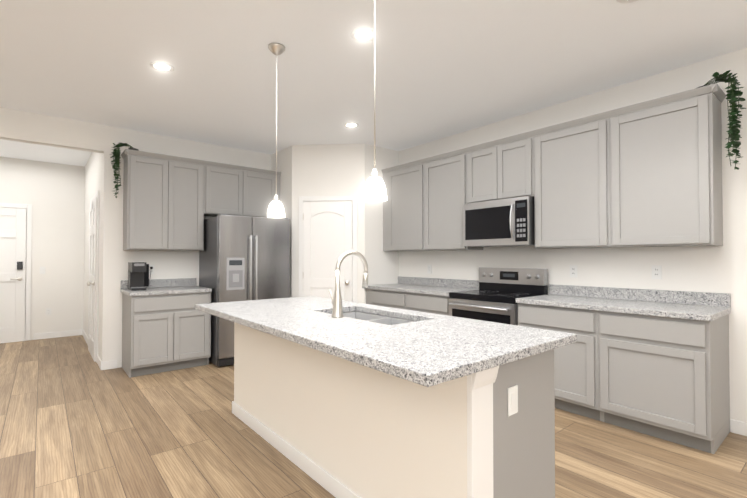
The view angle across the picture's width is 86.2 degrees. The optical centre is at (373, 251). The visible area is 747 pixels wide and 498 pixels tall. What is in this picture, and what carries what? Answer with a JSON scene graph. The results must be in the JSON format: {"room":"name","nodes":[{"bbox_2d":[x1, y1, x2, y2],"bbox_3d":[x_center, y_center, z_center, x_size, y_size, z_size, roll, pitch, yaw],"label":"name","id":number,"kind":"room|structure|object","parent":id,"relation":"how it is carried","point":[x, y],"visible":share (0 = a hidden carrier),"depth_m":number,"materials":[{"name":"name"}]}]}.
{"room":"kitchen","nodes":[
{"label":"kitchen","id":0,"kind":"room"},
{"bbox_2d":[0,157,84,339],"bbox_3d":[-4.390,-0.014,7.071,5.540,2.800,0.120,1,-1,-40],"label":"wall","id":1,"kind":"structure","parent":0,"point":[53,194],"depth_m":6.38,"materials":[{"name":"white paint"}]},
{"bbox_2d":[0,208,25,342],"bbox_3d":[-5.695,0.352,5.839,0.915,2.030,0.089,1,-1,-40],"label":"front door","id":2,"kind":"structure","parent":1,"relation":"in","point":[12,266],"depth_m":6.05,"materials":[{"name":"white paint"}]},
{"bbox_2d":[0,203,31,340],"bbox_3d":[-5.721,0.315,5.870,1.045,2.105,0.018,1,-1,-40],"label":"door frame","id":3,"kind":"structure","parent":1,"relation":"attached to","point":[28,207],"depth_m":6.17,"materials":[{"name":"white paint"}]},
{"bbox_2d":[33,329,80,339],"bbox_3d":[-5.067,1.328,6.402,0.590,0.095,0.013,1,-1,-40],"label":"baseboard","id":4,"kind":"structure","parent":1,"relation":"attached to","point":[47,335],"depth_m":6.39,"materials":[{"name":"white paint"}]},
{"bbox_2d":[83,152,102,358],"bbox_3d":[-3.943,-0.035,5.687,0.120,2.800,2.580,1,-1,-40],"label":"wall","id":5,"kind":"structure","parent":0,"point":[94,175],"depth_m":5.67,"materials":[{"name":"white paint"}]},
{"bbox_2d":[82,329,87,344],"bbox_3d":[-4.409,1.324,6.125,0.013,0.095,1.280,1,-1,-40],"label":"baseboard","id":6,"kind":"structure","parent":5,"relation":"attached to","point":[83,332],"depth_m":6.16,"materials":[{"name":"white paint"}]},
{"bbox_2d":[88,197,96,361],"bbox_3d":[-3.693,0.344,5.259,0.030,2.030,0.850,1,-1,-40],"label":"door","id":7,"kind":"structure","parent":5,"relation":"in","point":[92,277],"depth_m":5.21,"materials":[{"name":"white paint"}]},
{"bbox_2d":[90,191,99,362],"bbox_3d":[-3.686,0.306,5.265,0.018,2.105,0.980,1,-1,-40],"label":"door frame","id":8,"kind":"structure","parent":5,"relation":"attached to","point":[97,194],"depth_m":4.89,"materials":[{"name":"white paint"}]},
{"bbox_2d":[97,355,103,369],"bbox_3d":[-3.222,1.303,4.697,0.016,0.095,0.433,1,-1,-40],"label":"baseboard","id":9,"kind":"structure","parent":5,"relation":"attached to","point":[101,364],"depth_m":4.56,"materials":[{"name":"white paint"}]},
{"bbox_2d":[0,107,270,367],"bbox_3d":[-2.619,-0.044,5.032,5.420,2.800,0.120,1,-1,-40],"label":"wall","id":10,"kind":"structure","parent":0,"point":[117,258],"depth_m":4.64,"materials":[{"name":"white paint"}]},
{"bbox_2d":[149,265,153,273],"bbox_3d":[-2.711,0.218,4.867,0.070,0.114,0.008,1,-1,-40],"label":"outlet","id":11,"kind":"object","parent":10,"relation":"attached to","point":[151,271],"visible":0.65,"depth_m":4.87,"materials":[{"name":"white plastic"}]},
{"bbox_2d":[121,149,280,250],"bbox_3d":[-2.132,-0.572,5.148,1.887,1.118,0.330,1,-1,-40],"label":"upper cabinet","id":12,"kind":"object","parent":10,"relation":"attached to","point":[169,203],"visible":0.94,"depth_m":4.81,"materials":[{"name":"grey paint"}]},
{"bbox_2d":[109,143,138,197],"bbox_3d":[-2.836,-0.919,4.547,0.274,0.641,0.314,1,-1,-40],"label":"ivy plant","id":13,"kind":"object","parent":12,"relation":"on","point":[116,154],"visible":0.96,"depth_m":4.49,"materials":[{"name":"green plant"}]},
{"bbox_2d":[271,143,398,303],"bbox_3d":[-0.576,-0.033,5.780,1.320,2.800,1.340,1,-1,-40],"label":"wall","id":14,"kind":"structure","parent":0,"point":[329,170],"depth_m":5.37,"materials":[{"name":"white paint"}]},
{"bbox_2d":[303,201,351,301],"bbox_3d":[-0.607,0.345,5.304,0.489,2.030,0.504,1,-1,-40],"label":"pantry door","id":15,"kind":"structure","parent":14,"relation":"in","point":[327,234],"depth_m":5.32,"materials":[{"name":"white paint"}]},
{"bbox_2d":[298,195,356,302],"bbox_3d":[-0.611,0.307,5.320,0.790,2.105,0.018,0,-1,5],"label":"door frame","id":16,"kind":"structure","parent":14,"relation":"attached to","point":[354,232],"depth_m":5.32,"materials":[{"name":"white paint"}]},
{"bbox_2d":[0,335,746,497],"bbox_3d":[-1.646,1.330,1.257,8.960,0.060,12.540,1,-1,-40],"label":"floor","id":17,"kind":"structure","parent":0,"point":[76,421],"depth_m":2.69,"materials":[{"name":"brown wood"}]},
{"bbox_2d":[122,292,210,377],"bbox_3d":[-2.427,0.913,4.693,0.820,0.875,0.620,1,-1,-40],"label":"base cabinet","id":18,"kind":"object","parent":17,"relation":"on","point":[165,333],"visible":0.96,"depth_m":4.43,"materials":[{"name":"beige paint"}]},
{"bbox_2d":[120,278,211,295],"bbox_3d":[-2.431,0.406,4.690,0.840,0.140,0.630,1,-1,-40],"label":"countertop","id":19,"kind":"structure","parent":18,"relation":"on","point":[170,286],"depth_m":4.73,"materials":[{"name":"stone"}]},
{"bbox_2d":[128,262,152,290],"bbox_3d":[-2.676,0.278,4.630,0.275,0.310,0.398,1,-1,-40],"label":"coffee maker","id":20,"kind":"object","parent":19,"relation":"on","point":[138,275],"visible":0.98,"depth_m":4.51,"materials":[{"name":"black plastic"}]},
{"bbox_2d":[199,214,289,366],"bbox_3d":[-1.653,0.460,5.160,0.910,1.795,0.826,1,-1,-40],"label":"fridge","id":21,"kind":"object","parent":17,"relation":"on","point":[244,258],"visible":0.75,"depth_m":4.81,"materials":[{"name":"silver metal"}]},
{"bbox_2d":[370,289,401,308],"bbox_3d":[0.404,0.920,5.129,0.620,0.876,0.651,1,-1,-40],"label":"base cabinet","id":22,"kind":"object","parent":17,"relation":"on","point":[393,299],"depth_m":4.96,"materials":[{"name":"beige paint"}]},
{"bbox_2d":[366,276,730,320],"bbox_3d":[1.252,0.397,4.105,0.635,0.140,3.557,1,-1,-40],"label":"countertop","id":23,"kind":"structure","parent":22,"relation":"on","point":[703,306],"depth_m":3.33,"materials":[{"name":"stone"}]},
{"bbox_2d":[232,322,554,497],"bbox_3d":[-0.148,0.883,2.584,0.658,0.873,2.409,1,-1,-40],"label":"kitchen island","id":24,"kind":"object","parent":17,"relation":"on","point":[336,427],"visible":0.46,"depth_m":1.84,"materials":[{"name":"beige paint"}]},
{"bbox_2d":[195,296,576,386],"bbox_3d":[-0.212,0.526,2.525,1.050,0.245,2.460,1,-1,-40],"label":"island countertop","id":25,"kind":"structure","parent":24,"relation":"on","point":[425,349],"depth_m":1.88,"materials":[{"name":"stone"}]},
{"bbox_2d":[329,250,367,317],"bbox_3d":[-0.156,0.197,2.537,0.276,0.411,0.114,1,-1,-40],"label":"faucet","id":26,"kind":"object","parent":25,"relation":"on","point":[337,311],"visible":1,"depth_m":2.45,"materials":[{"name":"silver metal"}]},
{"bbox_2d":[343,311,415,324],"bbox_3d":[-0.023,0.547,2.590,0.405,0.204,0.830,1,-1,-40],"label":"sink","id":27,"kind":"object","parent":25,"relation":"in","point":[372,316],"depth_m":2.76,"materials":[{"name":"metal"}]},
{"bbox_2d":[508,385,517,415],"bbox_3d":[0.577,0.616,1.651,0.070,0.114,0.008,1,-1,-40],"label":"outlet","id":28,"kind":"object","parent":24,"relation":"attached to","point":[512,400],"visible":1,"depth_m":1.65,"materials":[{"name":"white plastic"}]},
{"bbox_2d":[402,292,448,315],"bbox_3d":[0.821,0.912,4.628,0.620,0.876,0.653,1,-1,-40],"label":"base cabinet","id":29,"kind":"object","parent":17,"relation":"on","point":[433,304],"depth_m":4.44,"materials":[{"name":"beige paint"}]},
{"bbox_2d":[449,267,547,325],"bbox_3d":[1.238,0.756,4.050,0.666,1.170,0.762,1,-1,-40],"label":"range","id":30,"kind":"object","parent":17,"relation":"on","point":[496,295],"visible":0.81,"depth_m":4.01,"materials":[{"name":"silver metal"}]},
{"bbox_2d":[518,303,593,418],"bbox_3d":[1.738,0.896,3.524,0.620,0.876,0.675,1,-1,-40],"label":"base cabinet","id":31,"kind":"object","parent":17,"relation":"on","point":[574,362],"depth_m":3.23,"materials":[{"name":"beige paint"}]},
{"bbox_2d":[594,310,729,453],"bbox_3d":[2.169,0.888,3.004,0.620,0.876,0.675,1,-1,-40],"label":"base cabinet","id":32,"kind":"object","parent":17,"relation":"on","point":[665,378],"depth_m":2.78,"materials":[{"name":"beige paint"}]},
{"bbox_2d":[0,0,746,165],"bbox_3d":[-1.646,-1.530,1.299,8.960,0.060,12.540,1,-1,-40],"label":"ceiling","id":33,"kind":"structure","parent":0,"point":[445,68],"depth_m":3.08,"materials":[{"name":"white paint"}]},
{"bbox_2d":[149,61,173,71],"bbox_3d":[-1.678,-1.466,3.169,0.176,0.008,0.176,1,-1,-40],"label":"recessed light","id":34,"kind":"object","parent":33,"relation":"in","point":[161,66],"visible":0.98,"depth_m":3.17,"materials":[{"name":"white paint"}]},
{"bbox_2d":[267,43,284,217],"bbox_3d":[-0.698,-0.862,2.872,0.125,1.227,0.125,1,-1,-40],"label":"pendant light","id":35,"kind":"object","parent":33,"relation":"hanging from","point":[276,209],"visible":1,"depth_m":2.85,"materials":[{"name":"white glass"}]},
{"bbox_2d":[344,122,358,127],"bbox_3d":[-0.253,-1.446,4.567,0.176,0.008,0.176,1,-1,-40],"label":"recessed light","id":36,"kind":"object","parent":33,"relation":"in","point":[351,125],"visible":0.98,"depth_m":4.56,"materials":[{"name":"white paint"}]},
{"bbox_2d":[351,27,376,41],"bbox_3d":[-0.066,-1.473,2.715,0.176,0.008,0.176,1,-1,-40],"label":"recessed light","id":37,"kind":"object","parent":33,"relation":"in","point":[363,34],"visible":0.94,"depth_m":2.71,"materials":[{"name":"white paint"}]},
{"bbox_2d":[362,0,386,201],"bbox_3d":[0.007,-0.875,2.024,0.125,1.227,0.125,1,-1,-40],"label":"pendant light","id":38,"kind":"object","parent":33,"relation":"hanging from","point":[374,190],"visible":1,"depth_m":1.99,"materials":[{"name":"white glass"}]},
{"bbox_2d":[616,0,637,2],"bbox_3d":[1.491,-1.480,2.288,0.176,0.008,0.176,1,-1,-40],"label":"recessed light","id":39,"kind":"object","parent":33,"relation":"in","point":[625,1],"visible":0.94,"depth_m":2.35,"materials":[{"name":"white paint"}]},
{"bbox_2d":[399,48,746,422],"bbox_3d":[2.579,-0.073,3.110,0.120,2.800,9.720,1,-1,-40],"label":"wall","id":40,"kind":"structure","parent":0,"point":[715,269],"depth_m":3.35,"materials":[{"name":"white paint"}]},
{"bbox_2d":[385,160,420,250],"bbox_3d":[0.522,-0.570,5.244,0.320,1.118,0.659,1,-1,-40],"label":"upper cabinet","id":41,"kind":"object","parent":40,"relation":"attached to","point":[403,186],"depth_m":5.17,"materials":[{"name":"beige paint"}]},
{"bbox_2d":[427,265,431,273],"bbox_3d":[0.733,0.228,5.225,0.008,0.114,0.070,1,-1,-40],"label":"electrical outlet","id":42,"kind":"object","parent":40,"relation":"attached to","point":[429,268],"visible":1,"depth_m":5.22,"materials":[{"name":"white plastic"}]},
{"bbox_2d":[421,148,482,250],"bbox_3d":[0.937,-0.578,4.745,0.320,1.118,0.640,1,-1,-40],"label":"upper cabinet","id":43,"kind":"object","parent":40,"relation":"attached to","point":[443,178],"depth_m":4.66,"materials":[{"name":"beige paint"}]},
{"bbox_2d":[465,142,488,203],"bbox_3d":[1.286,-0.834,4.329,0.320,0.618,0.450,1,-1,-40],"label":"upper cabinet","id":44,"kind":"object","parent":40,"relation":"attached to","point":[476,162],"depth_m":4.30,"materials":[{"name":"beige paint"}]},
{"bbox_2d":[489,131,532,200],"bbox_3d":[1.497,-0.838,4.075,0.320,0.618,0.449,1,-1,-40],"label":"upper cabinet","id":45,"kind":"object","parent":40,"relation":"attached to","point":[511,162],"depth_m":3.98,"materials":[{"name":"beige paint"}]},
{"bbox_2d":[463,196,534,246],"bbox_3d":[1.345,-0.289,4.155,0.441,0.461,0.758,1,-1,-40],"label":"microwave","id":46,"kind":"object","parent":45,"relation":"attached to","point":[508,222],"visible":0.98,"depth_m":3.99,"materials":[{"name":"silver metal"}]},
{"bbox_2d":[570,265,576,276],"bbox_3d":[1.909,0.187,3.810,0.008,0.114,0.070,1,-1,-40],"label":"electrical outlet","id":47,"kind":"object","parent":40,"relation":"attached to","point":[573,270],"visible":1,"depth_m":3.81,"materials":[{"name":"white plastic"}]},
{"bbox_2d":[533,112,616,248],"bbox_3d":[1.851,-0.594,3.644,0.320,1.118,0.661,1,-1,-40],"label":"upper cabinet","id":48,"kind":"object","parent":40,"relation":"attached to","point":[569,163],"depth_m":3.54,"materials":[{"name":"beige paint"}]},
{"bbox_2d":[652,265,661,278],"bbox_3d":[2.337,0.170,3.295,0.008,0.114,0.070,1,-1,-40],"label":"electrical outlet","id":49,"kind":"object","parent":40,"relation":"attached to","point":[656,271],"visible":1,"depth_m":3.29,"materials":[{"name":"white plastic"}]},
{"bbox_2d":[605,83,724,247],"bbox_3d":[2.273,-0.602,3.137,0.320,1.118,0.659,1,-1,-40],"label":"upper cabinet","id":50,"kind":"object","parent":40,"relation":"attached to","point":[649,177],"depth_m":3.00,"materials":[{"name":"beige paint"}]},
{"bbox_2d":[697,70,746,169],"bbox_3d":[2.489,-0.918,2.871,0.323,0.690,0.274,1,-1,-40],"label":"ivy plant","id":51,"kind":"object","parent":50,"relation":"on","point":[733,92],"visible":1,"depth_m":2.79,"materials":[{"name":"green plant"}]},
{"bbox_2d":[730,419,746,435],"bbox_3d":[4.127,1.250,1.121,0.013,0.095,4.712,1,-1,-40],"label":"baseboard","id":52,"kind":"structure","parent":40,"relation":"attached to","point":[738,427],"depth_m":2.89,"materials":[{"name":"white paint"}]}
]}

